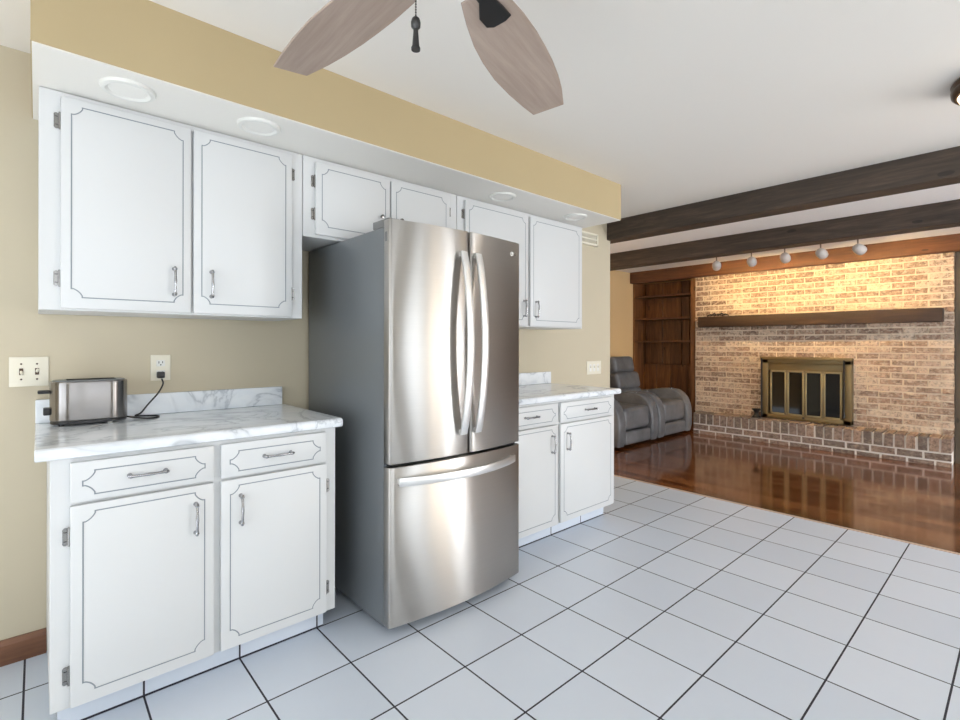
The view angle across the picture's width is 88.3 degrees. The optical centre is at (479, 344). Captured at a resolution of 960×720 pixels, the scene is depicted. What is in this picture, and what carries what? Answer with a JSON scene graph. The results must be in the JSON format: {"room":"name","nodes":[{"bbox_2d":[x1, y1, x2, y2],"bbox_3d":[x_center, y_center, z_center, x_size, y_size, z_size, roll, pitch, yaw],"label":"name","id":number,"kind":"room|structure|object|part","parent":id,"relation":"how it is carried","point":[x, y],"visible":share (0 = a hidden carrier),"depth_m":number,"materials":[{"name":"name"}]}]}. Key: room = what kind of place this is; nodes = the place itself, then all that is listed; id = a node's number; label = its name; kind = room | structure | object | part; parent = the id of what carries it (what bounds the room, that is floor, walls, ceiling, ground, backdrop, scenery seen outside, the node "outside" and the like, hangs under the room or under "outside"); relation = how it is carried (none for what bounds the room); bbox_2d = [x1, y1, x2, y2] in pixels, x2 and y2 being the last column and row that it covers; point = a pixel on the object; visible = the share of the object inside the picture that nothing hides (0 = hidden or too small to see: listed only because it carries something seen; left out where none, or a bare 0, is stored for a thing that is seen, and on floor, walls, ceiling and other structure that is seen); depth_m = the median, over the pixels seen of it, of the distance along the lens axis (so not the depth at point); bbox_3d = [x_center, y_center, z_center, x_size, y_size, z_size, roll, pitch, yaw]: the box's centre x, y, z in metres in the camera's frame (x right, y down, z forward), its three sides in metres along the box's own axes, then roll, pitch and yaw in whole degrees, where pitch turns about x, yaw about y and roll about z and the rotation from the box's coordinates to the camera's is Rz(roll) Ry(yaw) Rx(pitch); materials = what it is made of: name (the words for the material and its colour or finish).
{"room":"kitchen","nodes":[
{"label":"kitchen","id":0,"kind":"room"},
{"bbox_2d":[0,45,609,650],"bbox_3d":[-1.018,0.043,2.700,5.890,2.370,0.120,0,0,-42],"label":"wall","id":1,"kind":"structure","parent":0,"point":[205,354],"depth_m":2.02,"materials":[{"name":"beige paint"}]},
{"bbox_2d":[0,628,45,666],"bbox_3d":[-2.448,1.179,1.328,1.930,0.094,0.016,0,0,-42],"label":"baseboard","id":2,"kind":"structure","parent":1,"relation":"attached to","point":[18,648],"depth_m":1.92,"materials":[{"name":"brown wood"}]},
{"bbox_2d":[9,357,48,386],"bbox_3d":[-1.765,0.107,1.935,0.116,0.116,0.022,0,0,-42],"label":"light switch","id":3,"kind":"object","parent":1,"relation":"attached to","point":[23,371],"visible":1,"depth_m":1.94,"materials":[{"name":"beige plastic"}]},
{"bbox_2d":[35,386,281,423],"bbox_3d":[-1.394,0.267,2.267,0.959,0.094,0.021,0,0,-42],"label":"backsplash","id":4,"kind":"structure","parent":1,"relation":"attached to","point":[187,401],"depth_m":2.31,"materials":[{"name":"white stone"}]},
{"bbox_2d":[150,355,169,380],"bbox_3d":[-1.443,0.106,2.233,0.077,0.116,0.009,0,0,-42],"label":"power outlet","id":5,"kind":"object","parent":1,"relation":"attached to","point":[158,363],"visible":0.91,"depth_m":2.23,"materials":[{"name":"beige plastic"}]},
{"bbox_2d":[156,360,164,365],"bbox_3d":[-1.441,0.086,2.231,0.033,0.028,0.003,0,0,-42],"label":"receptacle","id":6,"kind":"object","parent":5,"relation":"attached to","point":[158,362],"depth_m":2.23,"materials":[{"name":"beige plastic"}]},
{"bbox_2d":[38,86,301,320],"bbox_3d":[-1.273,-0.502,2.113,0.917,0.766,0.411,0,0,-42],"label":"upper cabinet","id":7,"kind":"object","parent":1,"relation":"attached to","point":[140,214],"visible":1,"depth_m":1.92,"materials":[{"name":"white paint"}]},
{"bbox_3d":[-1.313,-0.494,1.856,0.400,0.738,0.020,0,0,-42],"label":"door","id":8,"kind":"part","parent":7,"relation":"part of","materials":[{"name":"white paint"}]},
{"bbox_3d":[-1.192,-0.246,1.932,0.017,0.117,0.033,0,0,-42],"label":"handle","id":9,"kind":"part","parent":7,"relation":"part of","materials":[{"name":"silver metal"}]},
{"bbox_3d":[-1.094,-0.246,2.020,0.017,0.117,0.033,0,0,-42],"label":"handle","id":10,"kind":"part","parent":7,"relation":"part of","materials":[{"name":"silver metal"}]},
{"bbox_3d":[-1.010,-0.493,2.128,0.396,0.738,0.020,0,0,-42],"label":"door","id":11,"kind":"part","parent":7,"relation":"part of","materials":[{"name":"white paint"}]},
{"bbox_2d":[456,195,581,329],"bbox_3d":[0.215,-0.500,3.447,1.222,0.766,0.411,0,0,-42],"label":"upper cabinet","id":12,"kind":"object","parent":1,"relation":"attached to","point":[550,251],"visible":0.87,"depth_m":3.39,"materials":[{"name":"white paint"}]},
{"bbox_3d":[0.114,-0.492,3.135,0.550,0.738,0.020,0,0,-42],"label":"door","id":13,"kind":"part","parent":12,"relation":"part of","materials":[{"name":"white paint"}]},
{"bbox_3d":[0.302,-0.237,3.272,0.017,0.117,0.033,0,0,-42],"label":"handle","id":14,"kind":"part","parent":12,"relation":"part of","materials":[{"name":"silver metal"}]},
{"bbox_3d":[0.393,-0.237,3.353,0.017,0.117,0.033,0,0,-42],"label":"handle","id":15,"kind":"part","parent":12,"relation":"part of","materials":[{"name":"silver metal"}]},
{"bbox_3d":[0.544,-0.491,3.521,0.561,0.738,0.020,0,0,-42],"label":"door","id":16,"kind":"part","parent":12,"relation":"part of","materials":[{"name":"white paint"}]},
{"bbox_2d":[519,372,550,385],"bbox_3d":[0.110,0.269,3.616,1.244,0.094,0.021,0,0,-42],"label":"backsplash","id":17,"kind":"structure","parent":1,"relation":"attached to","point":[531,378],"depth_m":3.89,"materials":[{"name":"white stone"}]},
{"bbox_2d":[582,231,597,246],"bbox_3d":[0.959,-0.932,4.370,0.260,0.110,0.030,0,0,-42],"label":"air vent","id":18,"kind":"object","parent":1,"relation":"in","point":[590,239],"visible":0.73,"depth_m":4.37,"materials":[{"name":"beige plastic"}]},
{"bbox_2d":[587,361,600,374],"bbox_3d":[1.016,0.210,4.433,0.197,0.115,0.016,0,0,-42],"label":"light switch","id":19,"kind":"object","parent":1,"relation":"attached to","point":[593,367],"visible":1,"depth_m":4.42,"materials":[{"name":"beige plastic"}]},
{"bbox_2d":[30,0,620,227],"bbox_3d":[-0.379,-1.013,2.739,3.120,0.255,0.673,0,0,-42],"label":"soffit","id":20,"kind":"structure","parent":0,"point":[201,74],"depth_m":1.98,"materials":[{"name":"beige paint"}]},
{"bbox_2d":[99,76,155,102],"bbox_3d":[-1.224,-0.880,1.720,0.164,0.013,0.164,0,0,-42],"label":"recessed light","id":21,"kind":"object","parent":20,"relation":"in","point":[121,88],"visible":1,"depth_m":1.71,"materials":[{"name":"white plastic"}]},
{"bbox_2d":[237,117,280,135],"bbox_3d":[-0.896,-0.880,2.008,0.164,0.013,0.164,0,0,-42],"label":"recessed light","id":22,"kind":"object","parent":20,"relation":"in","point":[258,126],"visible":1,"depth_m":1.99,"materials":[{"name":"white plastic"}]},
{"bbox_2d":[302,155,455,251],"bbox_3d":[-0.588,-0.695,2.732,0.922,0.378,0.403,0,0,-42],"label":"upper cabinet","id":23,"kind":"object","parent":20,"relation":"attached to","point":[340,203],"visible":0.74,"depth_m":2.47,"materials":[{"name":"white paint"}]},
{"bbox_3d":[-0.627,-0.691,2.471,0.403,0.342,0.020,0,0,-42],"label":"door","id":24,"kind":"part","parent":23,"relation":"part of","materials":[{"name":"white paint"}]},
{"bbox_3d":[-0.326,-0.690,2.741,0.391,0.342,0.020,0,0,-42],"label":"door","id":25,"kind":"part","parent":23,"relation":"part of","materials":[{"name":"white paint"}]},
{"bbox_2d":[489,192,515,200],"bbox_3d":[0.134,-0.878,2.953,0.164,0.013,0.164,0,0,-42],"label":"recessed light","id":26,"kind":"object","parent":20,"relation":"in","point":[497,196],"visible":1,"depth_m":2.93,"materials":[{"name":"white plastic"}]},
{"bbox_2d":[563,213,586,220],"bbox_3d":[0.659,-0.877,3.424,0.164,0.013,0.164,0,0,-42],"label":"recessed light","id":27,"kind":"object","parent":20,"relation":"in","point":[577,216],"visible":1,"depth_m":3.40,"materials":[{"name":"white plastic"}]},
{"bbox_2d":[0,476,959,719],"bbox_3d":[0.744,1.271,0.689,6.030,0.080,5.470,0,0,-42],"label":"floor","id":28,"kind":"structure","parent":0,"point":[665,603],"depth_m":2.03,"materials":[{"name":"white tile"}]},
{"bbox_2d":[46,427,334,719],"bbox_3d":[-1.160,0.791,2.028,0.923,0.874,0.691,0,0,-42],"label":"base cabinet","id":29,"kind":"object","parent":28,"relation":"on","point":[167,566],"visible":1,"depth_m":1.72,"materials":[{"name":"white paint"}]},
{"bbox_3d":[-1.115,0.429,1.659,0.401,0.125,0.020,0,0,-42],"label":"drawer","id":30,"kind":"part","parent":29,"relation":"part of","materials":[{"name":"white paint"}]},
{"bbox_3d":[-1.116,0.811,1.659,0.401,0.622,0.020,0,0,-42],"label":"door","id":31,"kind":"part","parent":29,"relation":"part of","materials":[{"name":"white paint"}]},
{"bbox_3d":[-1.099,0.429,1.641,0.118,0.016,0.033,0,0,-42],"label":"handle","id":32,"kind":"part","parent":29,"relation":"part of","materials":[{"name":"silver metal"}]},
{"bbox_2d":[34,386,342,462],"bbox_3d":[-1.171,0.286,2.032,0.979,0.132,0.669,0,0,-42],"label":"countertop","id":33,"kind":"structure","parent":29,"relation":"on","point":[187,417],"depth_m":1.95,"materials":[{"name":"white stone"}]},
{"bbox_2d":[37,372,164,426],"bbox_3d":[-1.520,0.219,2.026,0.155,0.190,0.440,0,0,41],"label":"toaster","id":34,"kind":"object","parent":33,"relation":"on","point":[84,400],"visible":1,"depth_m":1.92,"materials":[{"name":"metal"}]},
{"bbox_3d":[-1.664,0.182,1.886,0.037,0.012,0.044,0,0,-42],"label":"lever","id":35,"kind":"part","parent":34,"relation":"part of","materials":[{"name":"black plastic"}]},
{"bbox_3d":[-1.561,0.143,1.978,0.228,0.006,0.124,0,0,-42],"label":"plate","id":36,"kind":"part","parent":34,"relation":"part of","materials":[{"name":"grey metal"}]},
{"bbox_3d":[-1.433,0.234,2.139,0.112,0.161,0.149,0,0,-8],"label":"power cord","id":37,"kind":"part","parent":34,"relation":"part of","materials":[{"name":"black plastic"}]},
{"bbox_3d":[-0.994,0.615,1.735,0.017,0.117,0.033,0,0,-42],"label":"handle","id":38,"kind":"part","parent":29,"relation":"part of","materials":[{"name":"silver metal"}]},
{"bbox_3d":[-0.883,0.615,1.834,0.017,0.117,0.033,0,0,-42],"label":"handle","id":39,"kind":"part","parent":29,"relation":"part of","materials":[{"name":"silver metal"}]},
{"bbox_3d":[-0.798,0.429,1.943,0.405,0.125,0.020,0,0,-42],"label":"drawer","id":40,"kind":"part","parent":29,"relation":"part of","materials":[{"name":"white paint"}]},
{"bbox_3d":[-0.799,0.812,1.943,0.405,0.622,0.020,0,0,-42],"label":"door","id":41,"kind":"part","parent":29,"relation":"part of","materials":[{"name":"white paint"}]},
{"bbox_3d":[-0.781,0.430,1.925,0.118,0.016,0.033,0,0,-42],"label":"handle","id":42,"kind":"part","parent":29,"relation":"part of","materials":[{"name":"silver metal"}]},
{"bbox_2d":[309,217,518,628],"bbox_3d":[-0.324,0.349,2.571,0.782,1.760,0.939,0,0,-42],"label":"refrigerator","id":43,"kind":"object","parent":28,"relation":"on","point":[414,326],"visible":0.98,"depth_m":2.21,"materials":[{"name":"grey metal"}]},
{"bbox_3d":[-0.227,-0.010,2.180,0.403,1.023,0.079,0,0,-42],"label":"door","id":44,"kind":"part","parent":43,"relation":"part of","materials":[{"name":"silver metal"}]},
{"bbox_3d":[-0.087,0.848,2.306,0.781,0.667,0.079,0,0,-42],"label":"freezer drawer","id":45,"kind":"part","parent":43,"relation":"part of","materials":[{"name":"silver metal"}]},
{"bbox_3d":[-0.060,0.575,2.255,0.684,0.038,0.098,0,0,-42],"label":"handle","id":46,"kind":"part","parent":43,"relation":"part of","materials":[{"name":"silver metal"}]},
{"bbox_3d":[-0.061,-0.006,2.228,0.040,0.836,0.078,0,0,-42],"label":"handle","id":47,"kind":"part","parent":43,"relation":"part of","materials":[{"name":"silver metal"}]},
{"bbox_3d":[0.004,-0.006,2.288,0.040,0.836,0.078,0,0,-42],"label":"handle","id":48,"kind":"part","parent":43,"relation":"part of","materials":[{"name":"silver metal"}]},
{"bbox_3d":[0.067,-0.009,2.443,0.370,1.023,0.079,0,0,-42],"label":"door","id":49,"kind":"part","parent":43,"relation":"part of","materials":[{"name":"silver metal"}]},
{"bbox_2d":[514,394,613,547],"bbox_3d":[0.318,0.793,3.353,1.192,0.874,0.691,0,0,-42],"label":"base cabinet","id":50,"kind":"object","parent":28,"relation":"on","point":[566,447],"visible":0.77,"depth_m":3.13,"materials":[{"name":"white paint"}]},
{"bbox_3d":[0.312,0.431,2.905,0.118,0.016,0.033,0,0,-42],"label":"handle","id":51,"kind":"part","parent":50,"relation":"part of","materials":[{"name":"silver metal"}]},
{"bbox_3d":[0.298,0.813,2.927,0.494,0.622,0.020,0,0,-42],"label":"door","id":52,"kind":"part","parent":50,"relation":"part of","materials":[{"name":"white paint"}]},
{"bbox_3d":[0.299,0.431,2.927,0.494,0.125,0.020,0,0,-42],"label":"drawer","id":53,"kind":"part","parent":50,"relation":"part of","materials":[{"name":"white paint"}]},
{"bbox_3d":[0.455,0.617,3.034,0.017,0.117,0.033,0,0,-42],"label":"handle","id":54,"kind":"part","parent":50,"relation":"part of","materials":[{"name":"silver metal"}]},
{"bbox_3d":[0.569,0.617,3.135,0.017,0.117,0.033,0,0,-42],"label":"handle","id":55,"kind":"part","parent":50,"relation":"part of","materials":[{"name":"silver metal"}]},
{"bbox_2d":[519,372,620,405],"bbox_3d":[0.326,0.288,3.374,1.246,0.132,0.669,0,0,-42],"label":"countertop","id":56,"kind":"structure","parent":50,"relation":"on","point":[534,387],"depth_m":3.42,"materials":[{"name":"white stone"}]},
{"bbox_3d":[0.718,0.432,3.303,0.580,0.125,0.020,0,0,-42],"label":"drawer","id":57,"kind":"part","parent":50,"relation":"part of","materials":[{"name":"white paint"}]},
{"bbox_3d":[0.718,0.814,3.303,0.580,0.622,0.020,0,0,-42],"label":"door","id":58,"kind":"part","parent":50,"relation":"part of","materials":[{"name":"white paint"}]},
{"bbox_2d":[614,475,959,554],"bbox_3d":[3.002,1.238,2.693,0.022,0.014,5.240,0,0,-42],"label":"trim","id":59,"kind":"structure","parent":28,"relation":"on","point":[614,475],"depth_m":3.47,"materials":[{"name":"beige"}]},
{"bbox_2d":[0,0,959,272],"bbox_3d":[2.197,-1.187,1.746,9.600,0.100,9.070,0,0,-42],"label":"ceiling","id":60,"kind":"structure","parent":0,"point":[673,103],"depth_m":2.17,"materials":[{"name":"white paint"}]},
{"bbox_2d":[273,0,563,114],"bbox_3d":[-0.037,-0.851,1.012,1.333,0.576,1.346,0,0,-42],"label":"ceiling fan","id":61,"kind":"object","parent":60,"relation":"hanging from","point":[503,37],"visible":1,"depth_m":1.30,"materials":[{"name":"brown wood"}]},
{"bbox_3d":[-0.338,-0.803,1.248,0.186,0.006,0.592,-13,9,-41],"label":"blade","id":62,"kind":"part","parent":61,"relation":"part of","materials":[{"name":"brown wood"}]},
{"bbox_3d":[-0.123,-0.596,0.947,0.019,0.065,0.019,0,0,-42],"label":"pull chain knob","id":63,"kind":"part","parent":61,"relation":"part of","materials":[{"name":"grey metal"}]},
{"bbox_3d":[0.003,-0.802,1.152,0.067,0.007,0.192,-11,-6,30],"label":"blade arm","id":64,"kind":"part","parent":61,"relation":"part of"},
{"bbox_3d":[0.113,-0.802,1.412,0.186,0.006,0.592,-11,-6,30],"label":"blade","id":65,"kind":"part","parent":61,"relation":"part of","materials":[{"name":"brown wood"}]},
{"bbox_2d":[607,146,959,243],"bbox_3d":[2.952,-1.054,2.739,0.180,0.183,5.360,0,0,-42],"label":"ceiling beam","id":66,"kind":"structure","parent":60,"relation":"attached to","point":[939,168],"depth_m":3.42,"materials":[{"name":"brown wood"}]},
{"bbox_2d":[610,199,959,270],"bbox_3d":[4.174,-1.046,3.526,0.180,0.195,8.860,0,0,-42],"label":"ceiling beam","id":67,"kind":"structure","parent":60,"relation":"attached to","point":[946,214],"depth_m":4.66,"materials":[{"name":"brown wood"}]},
{"bbox_2d":[630,233,959,283],"bbox_3d":[5.405,-1.049,4.624,0.180,0.185,8.852,0,0,-42],"label":"ceiling beam","id":68,"kind":"structure","parent":60,"relation":"attached to","point":[944,243],"depth_m":6.03,"materials":[{"name":"brown wood"}]},
{"bbox_2d":[950,77,959,105],"bbox_3d":[2.204,-1.074,2.068,0.344,0.125,0.344,0,0,-42],"label":"ceiling lamp","id":69,"kind":"object","parent":60,"relation":"attached to","point":[955,88],"visible":1,"depth_m":2.14,"materials":[{"name":"brown metal"}]},
{"bbox_3d":[3.465,-1.121,5.724,0.036,0.028,1.800,0,0,-42],"label":"track rail","id":70,"kind":"object","parent":60,"relation":"attached to","visible":0},
{"bbox_2d":[712,257,720,270],"bbox_3d":[3.000,-1.021,6.269,0.104,0.174,0.130,0,0,28],"label":"track spotlight","id":71,"kind":"object","parent":70,"relation":"attached to","point":[716,265],"visible":0.97,"depth_m":6.23,"materials":[{"name":"grey metal"}]},
{"bbox_2d":[747,253,756,266],"bbox_3d":[3.277,-1.020,5.962,0.104,0.174,0.130,0,0,40],"label":"track spotlight","id":72,"kind":"object","parent":70,"relation":"attached to","point":[751,261],"visible":0.94,"depth_m":5.93,"materials":[{"name":"white"}]},
{"bbox_2d":[780,249,790,262],"bbox_3d":[3.515,-1.020,5.696,0.130,0.174,0.104,0,0,-42],"label":"track spotlight","id":73,"kind":"object","parent":70,"relation":"attached to","point":[785,257],"visible":0.98,"depth_m":5.66,"materials":[{"name":"white metal"}]},
{"bbox_2d":[815,244,827,258],"bbox_3d":[3.752,-1.020,5.430,0.130,0.174,0.104,0,0,-24],"label":"track spotlight","id":74,"kind":"object","parent":70,"relation":"attached to","point":[821,253],"visible":0.97,"depth_m":5.40,"materials":[{"name":"white metal"}]},
{"bbox_2d":[852,239,866,254],"bbox_3d":[3.974,-1.019,5.179,0.130,0.174,0.104,0,0,-6],"label":"track spotlight","id":75,"kind":"object","parent":70,"relation":"attached to","point":[859,249],"visible":0.98,"depth_m":5.15,"materials":[{"name":"white metal"}]},
{"bbox_2d":[610,270,632,358],"bbox_3d":[1.607,0.047,6.222,4.500,2.370,1.620,0,0,-42],"label":"wall","id":76,"kind":"structure","parent":0,"point":[621,290],"depth_m":7.71,"materials":[{"name":"beige paint"}]},
{"bbox_2d":[647,279,690,283],"bbox_3d":[4.019,0.051,6.827,0.100,2.370,3.740,0,0,-42],"label":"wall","id":77,"kind":"structure","parent":0,"point":[688,279],"depth_m":7.88,"materials":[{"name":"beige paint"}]},
{"bbox_2d":[614,429,959,552],"bbox_3d":[4.438,1.277,3.759,3.570,0.079,9.070,0,0,-42],"label":"floor","id":78,"kind":"structure","parent":0,"point":[918,503],"depth_m":4.48,"materials":[{"name":"brown wood"}]},
{"bbox_2d":[614,392,657,447],"bbox_3d":[1.613,0.691,6.360,0.915,1.023,0.985,0,0,-42],"label":"recliner","id":79,"kind":"object","parent":78,"relation":"on","point":[635,413],"visible":0.27,"depth_m":6.05,"materials":[{"name":"grey leather"}]},
{"bbox_3d":[1.362,0.912,6.074,0.160,0.580,0.895,0,0,-42],"label":"arm","id":80,"kind":"part","parent":79,"relation":"part of","materials":[{"name":"grey leather"}]},
{"bbox_3d":[1.687,0.897,6.278,0.581,0.270,0.705,0,0,-42],"label":"seat","id":81,"kind":"part","parent":79,"relation":"part of","materials":[{"name":"grey leather"}]},
{"bbox_2d":[610,356,691,437],"bbox_3d":[2.310,0.692,6.984,0.915,1.023,0.985,0,0,-42],"label":"recliner","id":82,"kind":"object","parent":78,"relation":"on","point":[673,406],"visible":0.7,"depth_m":6.90,"materials":[{"name":"grey leather"}]},
{"bbox_3d":[2.110,0.529,7.207,0.601,0.255,0.193,0,0,-42],"label":"backrest","id":83,"kind":"part","parent":82,"relation":"part of","materials":[{"name":"grey leather"}]},
{"bbox_2d":[621,387,640,391],"bbox_3d":[2.129,0.718,7.186,0.641,0.167,0.159,0,0,-42],"label":"lumbar cushion","id":84,"kind":"object","parent":82,"relation":"on","point":[623,389],"depth_m":7.14,"materials":[{"name":"grey leather"}]},
{"bbox_3d":[2.058,0.913,6.698,0.160,0.580,0.895,0,0,-42],"label":"arm","id":85,"kind":"part","parent":82,"relation":"part of","materials":[{"name":"grey leather"}]},
{"bbox_3d":[2.620,0.914,7.202,0.160,0.580,0.895,0,0,-42],"label":"arm","id":86,"kind":"part","parent":82,"relation":"part of","materials":[{"name":"grey leather"}]},
{"bbox_3d":[2.383,0.899,6.902,0.581,0.270,0.705,0,0,-42],"label":"seat","id":87,"kind":"part","parent":82,"relation":"part of","materials":[{"name":"grey leather"}]},
{"bbox_2d":[633,278,695,428],"bbox_3d":[2.931,0.124,7.678,0.375,2.220,1.014,0,0,-42],"label":"bookcase","id":88,"kind":"object","parent":78,"relation":"on","point":[664,314],"visible":0.63,"depth_m":7.85,"materials":[{"name":"brown wood"}]},
{"bbox_3d":[2.923,-0.042,7.665,0.326,0.028,0.966,0,0,-42],"label":"shelf","id":89,"kind":"part","parent":88,"relation":"part of","materials":[{"name":"brown wood"}]},
{"bbox_3d":[2.924,-0.394,7.665,0.326,0.028,0.966,0,0,-42],"label":"shelf","id":90,"kind":"part","parent":88,"relation":"part of","materials":[{"name":"brown wood"}]},
{"bbox_3d":[2.924,-0.746,7.665,0.326,0.028,0.966,0,0,-42],"label":"shelf","id":91,"kind":"part","parent":88,"relation":"part of","materials":[{"name":"brown wood"}]},
{"bbox_3d":[3.034,0.767,7.764,0.025,0.895,0.966,0,0,-42],"label":"panel","id":92,"kind":"part","parent":88,"relation":"part of","materials":[{"name":"brown wood"}]},
{"bbox_3d":[3.059,0.125,7.786,0.040,2.220,0.990,0,0,-42],"label":"panel","id":93,"kind":"part","parent":88,"relation":"part of","materials":[{"name":"brown wood"}]},
{"bbox_2d":[693,411,953,467],"bbox_3d":[3.947,1.093,6.013,0.286,0.291,2.618,0,0,-42],"label":"hearth","id":94,"kind":"object","parent":78,"relation":"on","point":[915,447],"visible":0.98,"depth_m":5.69,"materials":[{"name":"brick"}]},
{"bbox_2d":[752,408,760,417],"bbox_3d":[3.571,0.889,6.389,0.108,0.112,0.108,0,0,-42],"label":"pot","id":95,"kind":"object","parent":94,"relation":"on","point":[756,410],"visible":1,"depth_m":6.37,"materials":[{"name":"black metal"}]},
{"bbox_2d":[695,252,959,463],"bbox_3d":[5.953,0.054,4.365,0.507,2.370,7.954,0,0,-42],"label":"wall","id":96,"kind":"structure","parent":0,"point":[904,373],"depth_m":5.73,"materials":[{"name":"brick"}]},
{"bbox_2d":[760,356,853,425],"bbox_3d":[3.999,0.552,6.091,0.151,0.784,0.980,0,0,-42],"label":"fireplace screen","id":97,"kind":"object","parent":96,"relation":"attached to","point":[810,389],"visible":1,"depth_m":6.03,"materials":[{"name":"gold metal"}]},
{"bbox_3d":[3.646,0.555,6.403,0.018,0.755,0.018,0,0,26],"label":"chain pull","id":98,"kind":"part","parent":97,"relation":"part of","materials":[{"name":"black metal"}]},
{"bbox_3d":[3.797,0.611,6.291,0.006,0.522,0.148,0,0,-42],"label":"glass","id":99,"kind":"part","parent":97,"relation":"part of","materials":[{"name":"black glass"}]},
{"bbox_3d":[3.796,0.611,6.290,0.028,0.560,0.186,0,0,-42],"label":"door panel","id":100,"kind":"part","parent":97,"relation":"part of","materials":[{"name":"gold metal"}]},
{"bbox_3d":[3.925,0.611,6.147,0.006,0.522,0.148,0,0,-42],"label":"glass","id":101,"kind":"part","parent":97,"relation":"part of","materials":[{"name":"black glass"}]},
{"bbox_3d":[3.925,0.611,6.147,0.028,0.560,0.186,0,0,-42],"label":"door panel","id":102,"kind":"part","parent":97,"relation":"part of","materials":[{"name":"gold metal"}]},
{"bbox_3d":[4.054,0.611,6.004,0.006,0.522,0.148,0,0,-42],"label":"glass","id":103,"kind":"part","parent":97,"relation":"part of","materials":[{"name":"black glass"}]},
{"bbox_3d":[4.053,0.611,6.003,0.028,0.560,0.186,0,0,-42],"label":"door panel","id":104,"kind":"part","parent":97,"relation":"part of","materials":[{"name":"gold metal"}]},
{"bbox_3d":[4.182,0.611,5.860,0.028,0.560,0.186,0,0,-42],"label":"door panel","id":105,"kind":"part","parent":97,"relation":"part of","materials":[{"name":"gold metal"}]},
{"bbox_3d":[4.182,0.611,5.861,0.006,0.522,0.148,0,0,-42],"label":"glass","id":106,"kind":"part","parent":97,"relation":"part of","materials":[{"name":"black glass"}]},
{"bbox_3d":[4.229,0.526,5.746,0.032,0.676,0.030,0,0,-42],"label":"chain pull","id":107,"kind":"part","parent":97,"relation":"part of","materials":[{"name":"gold metal"}]},
{"bbox_2d":[698,307,943,327],"bbox_3d":[3.987,-0.308,6.103,0.155,0.145,2.539,0,0,-42],"label":"mantel shelf","id":108,"kind":"object","parent":96,"relation":"attached to","point":[916,315],"visible":1,"depth_m":5.83,"materials":[{"name":"brown wood"}]},
{"bbox_2d":[707,313,728,316],"bbox_3d":[3.293,-0.411,6.841,0.047,0.050,0.296,0,0,-42],"label":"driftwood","id":109,"kind":"object","parent":108,"relation":"on","point":[713,314],"visible":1,"depth_m":6.84,"materials":[{"name":"black wood"}]}
]}

